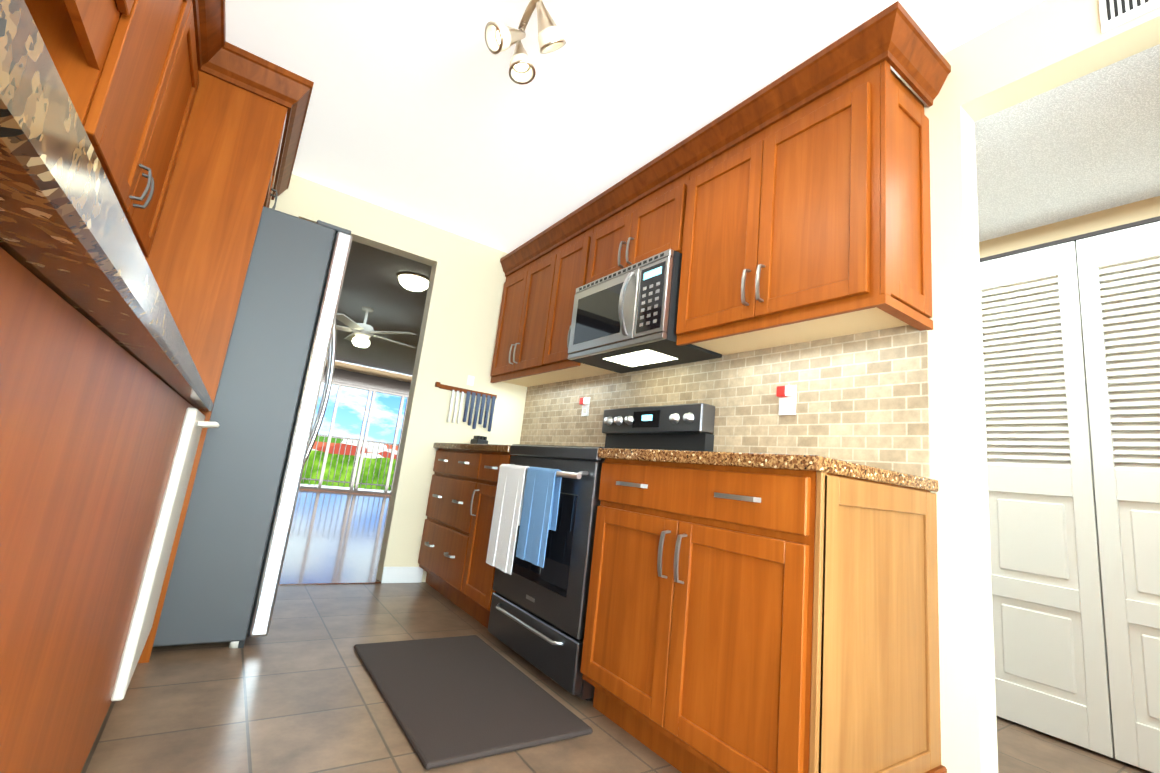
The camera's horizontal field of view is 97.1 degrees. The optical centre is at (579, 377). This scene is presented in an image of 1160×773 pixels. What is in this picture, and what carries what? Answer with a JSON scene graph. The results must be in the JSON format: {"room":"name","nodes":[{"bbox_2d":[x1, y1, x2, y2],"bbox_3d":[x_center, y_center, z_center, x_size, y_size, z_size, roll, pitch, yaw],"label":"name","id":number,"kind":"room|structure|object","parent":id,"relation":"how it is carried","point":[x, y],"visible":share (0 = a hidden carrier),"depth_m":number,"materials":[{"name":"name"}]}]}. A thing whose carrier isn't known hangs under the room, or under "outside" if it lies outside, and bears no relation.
{"room":"kitchen","nodes":[
{"label":"kitchen","id":0,"kind":"room"},
{"bbox_2d":[56,0,207,251],"bbox_3d":[-1.398,-0.914,1.459,0.338,0.830,1.026,14,-13,-33],"label":"upper cabinet","id":1,"kind":"object","parent":0,"relation":"attached to","point":[140,142],"depth_m":1.47,"materials":[{"name":"brown wood"}]},
{"bbox_2d":[116,0,147,31],"bbox_3d":[-0.922,-1.132,0.816,0.338,0.540,0.740,14,-13,-33],"label":"upper cabinet","id":2,"kind":"object","parent":0,"relation":"attached to","point":[137,7],"depth_m":1.19,"materials":[{"name":"brown wood"}]},
{"bbox_2d":[280,489,390,581],"bbox_3d":[-3.054,1.754,6.473,9.200,0.060,7.270,14,-13,-33],"label":"floor","id":3,"kind":"structure","parent":0,"point":[336,536],"depth_m":4.76,"materials":[{"name":"white tile"}]},
{"bbox_2d":[325,268,431,576],"bbox_3d":[-2.914,0.535,6.709,9.200,2.440,7.370,14,-13,-33],"label":"wall","id":4,"kind":"structure","parent":0,"point":[368,371],"depth_m":10.19,"materials":[{"name":"beige paint"}]},
{"bbox_2d":[164,68,291,247],"bbox_3d":[-1.837,-1.030,2.445,0.638,0.330,1.015,14,-13,-33],"label":"upper cabinet","id":5,"kind":"object","parent":4,"relation":"attached to","point":[227,176],"depth_m":2.07,"materials":[{"name":"brown wood"}]},
{"bbox_2d":[279,580,380,584],"bbox_3d":[-1.644,1.220,3.037,0.890,0.006,0.060,14,-13,-33],"label":"threshold","id":6,"kind":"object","parent":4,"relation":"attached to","point":[326,582],"depth_m":3.10,"materials":[{"name":"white wood"}]},
{"bbox_2d":[299,366,410,495],"bbox_3d":[-4.445,1.057,9.953,4.000,2.300,0.160,14,-13,-33],"label":"door frame","id":7,"kind":"structure","parent":4,"relation":"attached to","point":[361,381],"depth_m":10.09,"materials":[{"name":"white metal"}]},
{"bbox_2d":[269,168,526,581],"bbox_3d":[-1.014,0.161,3.639,3.750,2.440,0.120,14,-13,-33],"label":"wall","id":8,"kind":"structure","parent":0,"point":[459,329],"depth_m":3.61,"materials":[{"name":"beige paint"}]},
{"bbox_2d":[381,567,422,582],"bbox_3d":[-1.153,1.285,3.334,0.260,0.100,0.014,14,-13,-33],"label":"baseboard","id":9,"kind":"structure","parent":8,"relation":"attached to","point":[402,574],"depth_m":3.32,"materials":[{"name":"white wood"}]},
{"bbox_2d":[435,375,496,431],"bbox_3d":[-0.820,0.170,3.676,0.470,0.380,0.035,14,-13,-33],"label":"rack","id":10,"kind":"object","parent":8,"relation":"attached to","point":[473,393],"visible":0.98,"depth_m":3.69,"materials":[{"name":"brown wood"}]},
{"bbox_2d":[81,582,1151,772],"bbox_3d":[0.473,1.090,0.929,3.870,0.060,5.930,14,-13,-33],"label":"floor","id":11,"kind":"structure","parent":0,"point":[295,690],"depth_m":1.65,"materials":[{"name":"brown tile"}]},
{"bbox_2d":[0,220,159,772],"bbox_3d":[-0.183,0.242,-0.570,0.598,0.884,2.450,14,-13,-33],"label":"base cabinet","id":12,"kind":"object","parent":11,"relation":"on","point":[76,393],"depth_m":0.45,"materials":[{"name":"brown wood"}]},
{"bbox_2d":[0,0,214,411],"bbox_3d":[-0.545,-0.133,0.156,0.638,0.035,3.979,14,-13,-33],"label":"countertop","id":13,"kind":"structure","parent":12,"relation":"on","point":[65,194],"depth_m":0.25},
{"bbox_2d":[48,492,167,772],"bbox_3d":[-1.142,0.527,0.780,0.598,0.620,0.900,14,-13,-33],"label":"base cabinet","id":14,"kind":"object","parent":11,"relation":"on","point":[108,642],"depth_m":0.97,"materials":[{"name":"brown wood"}]},
{"bbox_2d":[116,400,211,700],"bbox_3d":[-1.548,0.472,1.440,0.623,0.884,0.630,14,-13,-33],"label":"dishwasher","id":15,"kind":"object","parent":11,"relation":"on","point":[180,444],"depth_m":1.41,"materials":[{"name":"white metal"}]},
{"bbox_2d":[153,206,351,647],"bbox_3d":[-1.756,0.155,2.344,1.036,1.797,0.910,14,-13,-33],"label":"fridge","id":16,"kind":"object","parent":11,"relation":"on","point":[258,445],"visible":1,"depth_m":2.09,"materials":[{"name":"grey metal"}]},
{"bbox_2d":[418,449,477,602],"bbox_3d":[-0.544,0.945,3.286,0.648,0.884,0.839,14,-13,-33],"label":"base cabinet","id":17,"kind":"object","parent":11,"relation":"on","point":[448,507],"depth_m":3.12,"materials":[{"name":"brown wood"}]},
{"bbox_2d":[434,442,510,452],"bbox_3d":[-0.414,0.480,3.241,0.668,0.039,1.146,14,-13,-33],"label":"countertop","id":18,"kind":"structure","parent":17,"relation":"on","point":[477,448],"depth_m":2.92,"materials":[{"name":"brown stone"}]},
{"bbox_2d":[470,436,487,443],"bbox_3d":[-0.682,0.436,3.470,0.080,0.074,0.120,14,-13,-33],"label":"knife block","id":19,"kind":"object","parent":18,"relation":"on","point":[479,440],"visible":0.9,"depth_m":3.44,"materials":[{"name":"black plastic"}]},
{"bbox_2d":[354,635,592,769],"bbox_3d":[-0.449,1.129,1.888,0.550,0.018,0.950,14,-13,-33],"label":"anti-fatigue mat","id":20,"kind":"object","parent":11,"relation":"on","point":[453,700],"visible":0.98,"depth_m":1.74,"materials":[{"name":"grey rubber"}]},
{"bbox_2d":[454,453,516,627],"bbox_3d":[-0.238,0.894,2.840,0.648,0.884,0.368,14,-13,-33],"label":"base cabinet","id":21,"kind":"object","parent":11,"relation":"on","point":[476,576],"depth_m":2.73,"materials":[{"name":"brown wood"}]},
{"bbox_2d":[486,403,714,700],"bbox_3d":[0.059,0.679,2.379,0.724,1.195,0.748,14,-13,-33],"label":"range oven","id":22,"kind":"object","parent":11,"relation":"on","point":[543,524],"visible":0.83,"depth_m":2.14,"materials":[{"name":"black metal"}]},
{"bbox_2d":[486,463,531,574],"bbox_3d":[-0.328,0.636,2.353,0.046,0.462,0.256,14,-13,-33],"label":"towel","id":23,"kind":"object","parent":22,"relation":"hanging from","point":[508,504],"depth_m":2.33,"materials":[{"name":"white fabric"}]},
{"bbox_2d":[515,466,562,567],"bbox_3d":[-0.173,0.572,2.141,0.046,0.382,0.231,14,-13,-33],"label":"towel","id":24,"kind":"object","parent":22,"relation":"hanging from","point":[540,506],"depth_m":2.11,"materials":[{"name":"blue fabric"}]},
{"bbox_2d":[580,457,946,772],"bbox_3d":[0.546,0.764,1.699,0.648,0.884,0.886,14,-13,-33],"label":"base cabinet","id":25,"kind":"object","parent":11,"relation":"on","point":[762,595],"depth_m":1.39,"materials":[{"name":"brown wood"}]},
{"bbox_2d":[598,445,938,484],"bbox_3d":[0.591,0.314,1.777,0.668,0.039,0.893,14,-13,-33],"label":"countertop","id":26,"kind":"structure","parent":25,"relation":"on","point":[800,462],"depth_m":1.47,"materials":[{"name":"brown stone"}]},
{"bbox_2d":[225,0,1043,375],"bbox_3d":[-1.115,-0.969,4.533,9.200,0.080,13.250,14,-13,-33],"label":"ceiling","id":27,"kind":"structure","parent":0,"point":[430,112],"depth_m":2.28,"materials":[{"name":"white paint"}]},
{"bbox_2d":[336,306,415,347],"bbox_3d":[-2.531,-0.571,5.970,1.314,0.475,1.264,14,-13,-33],"label":"ceiling fan","id":28,"kind":"object","parent":27,"relation":"hanging from","point":[360,334],"visible":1,"depth_m":5.85,"materials":[{"name":"beige paint"}]},
{"bbox_2d":[397,272,428,291],"bbox_3d":[-1.557,-0.867,4.796,0.320,0.120,0.320,14,-13,-33],"label":"flush ceiling light","id":29,"kind":"object","parent":27,"relation":"attached to","point":[412,281],"visible":0.9,"depth_m":4.71,"materials":[{"name":"white glass"}]},
{"bbox_2d":[485,0,565,84],"bbox_3d":[0.035,-1.236,1.541,0.331,0.268,0.876,14,-13,-33],"label":"spotlight","id":30,"kind":"object","parent":27,"relation":"attached to","point":[500,37],"visible":1,"depth_m":1.79,"materials":[{"name":"silver metal"}]},
{"bbox_2d":[900,0,1159,772],"bbox_3d":[1.250,0.031,1.615,0.120,2.440,5.780,14,-13,-33],"label":"wall","id":31,"kind":"structure","parent":0,"point":[1040,48],"depth_m":1.60,"materials":[{"name":"beige paint"}]},
{"bbox_2d":[491,245,573,388],"bbox_3d":[-0.255,-0.403,3.632,0.338,0.830,0.849,14,-13,-33],"label":"upper cabinet","id":32,"kind":"object","parent":31,"relation":"attached to","point":[521,305],"depth_m":3.57,"materials":[{"name":"brown wood"}]},
{"bbox_2d":[534,221,621,380],"bbox_3d":[0.037,-0.452,3.206,0.338,0.830,0.431,14,-13,-33],"label":"upper cabinet","id":33,"kind":"object","parent":31,"relation":"attached to","point":[564,267],"depth_m":3.16,"materials":[{"name":"brown wood"}]},
{"bbox_2d":[579,397,589,415],"bbox_3d":[0.024,0.186,3.253,0.036,0.120,0.075,14,-13,-33],"label":"outlet","id":34,"kind":"object","parent":31,"relation":"attached to","point":[585,402],"depth_m":3.24,"materials":[{"name":"white plastic"}]},
{"bbox_2d":[582,165,681,285],"bbox_3d":[0.398,-0.706,2.752,0.338,0.424,0.760,14,-13,-33],"label":"upper cabinet","id":35,"kind":"object","parent":31,"relation":"attached to","point":[643,225],"depth_m":2.63,"materials":[{"name":"brown wood"}]},
{"bbox_2d":[568,249,721,372],"bbox_3d":[0.297,-0.303,2.637,0.443,0.417,0.754,14,-13,-33],"label":"microwave","id":36,"kind":"object","parent":35,"relation":"attached to","point":[624,320],"visible":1,"depth_m":2.46,"materials":[{"name":"silver metal"}]},
{"bbox_2d":[518,315,930,478],"bbox_3d":[0.348,0.187,2.804,0.008,0.539,2.778,14,-13,-33],"label":"backsplash","id":37,"kind":"structure","parent":31,"relation":"attached to","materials":[{"name":"tile"}]},
{"bbox_2d":[776,385,796,414],"bbox_3d":[0.829,0.091,2.067,0.036,0.120,0.075,14,-13,-33],"label":"outlet","id":38,"kind":"object","parent":31,"relation":"attached to","point":[786,394],"depth_m":2.06,"materials":[{"name":"white plastic"}]},
{"bbox_2d":[674,45,933,356],"bbox_3d":[0.836,-0.584,2.042,0.338,0.830,0.866,14,-13,-33],"label":"upper cabinet","id":39,"kind":"object","parent":31,"relation":"attached to","point":[809,223],"depth_m":1.80,"materials":[{"name":"brown wood"}]},
{"bbox_2d":[1098,0,1159,32],"bbox_3d":[1.598,-1.086,1.380,0.006,0.160,0.285,14,-13,-33],"label":"air vent","id":40,"kind":"object","parent":31,"relation":"in","point":[1114,13],"visible":1,"depth_m":1.45,"materials":[{"name":"white"}]},
{"bbox_2d":[974,44,1159,241],"bbox_3d":[1.851,-0.844,2.139,1.080,0.080,6.000,14,-13,-33],"label":"ceiling","id":41,"kind":"structure","parent":0,"point":[1089,143],"depth_m":1.92,"materials":[{"name":"white paint"}]},
{"bbox_2d":[979,196,1159,292],"bbox_3d":[2.374,0.424,2.341,0.700,2.200,5.780,14,-13,-33],"label":"wall","id":42,"kind":"structure","parent":0,"point":[1117,216],"depth_m":2.31,"materials":[{"name":"beige paint"}]},
{"bbox_2d":[979,216,1159,772],"bbox_3d":[2.083,0.388,2.082,0.063,2.083,0.875,14,-13,-33],"label":"bifold closet door","id":43,"kind":"structure","parent":42,"relation":"in","point":[1071,366],"depth_m":2.12,"materials":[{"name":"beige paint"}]},
{"label":"outside","id":44,"kind":"structure","parent":0,"visible":0},
{"bbox_2d":[301,383,406,489],"bbox_3d":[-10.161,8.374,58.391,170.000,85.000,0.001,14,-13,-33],"label":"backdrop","id":45,"kind":"structure","parent":44,"point":[350,414],"depth_m":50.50,"materials":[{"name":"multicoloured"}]},
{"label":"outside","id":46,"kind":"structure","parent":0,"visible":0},
{"bbox_2d":[300,483,389,492],"bbox_3d":[-4.752,2.385,10.670,7.000,0.070,1.550,14,-13,-33],"label":"balcony","id":47,"kind":"object","parent":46,"point":[338,487],"visible":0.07,"depth_m":10.97,"materials":[{"name":"white metal"}]},
{"bbox_2d":[301,434,398,489],"bbox_3d":[-5.095,1.892,11.373,7.000,1.060,0.050,14,-13,-33],"label":"railing","id":48,"kind":"object","parent":47,"relation":"on","point":[344,481],"visible":0.23,"depth_m":11.35,"materials":[{"name":"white metal"}]}
]}

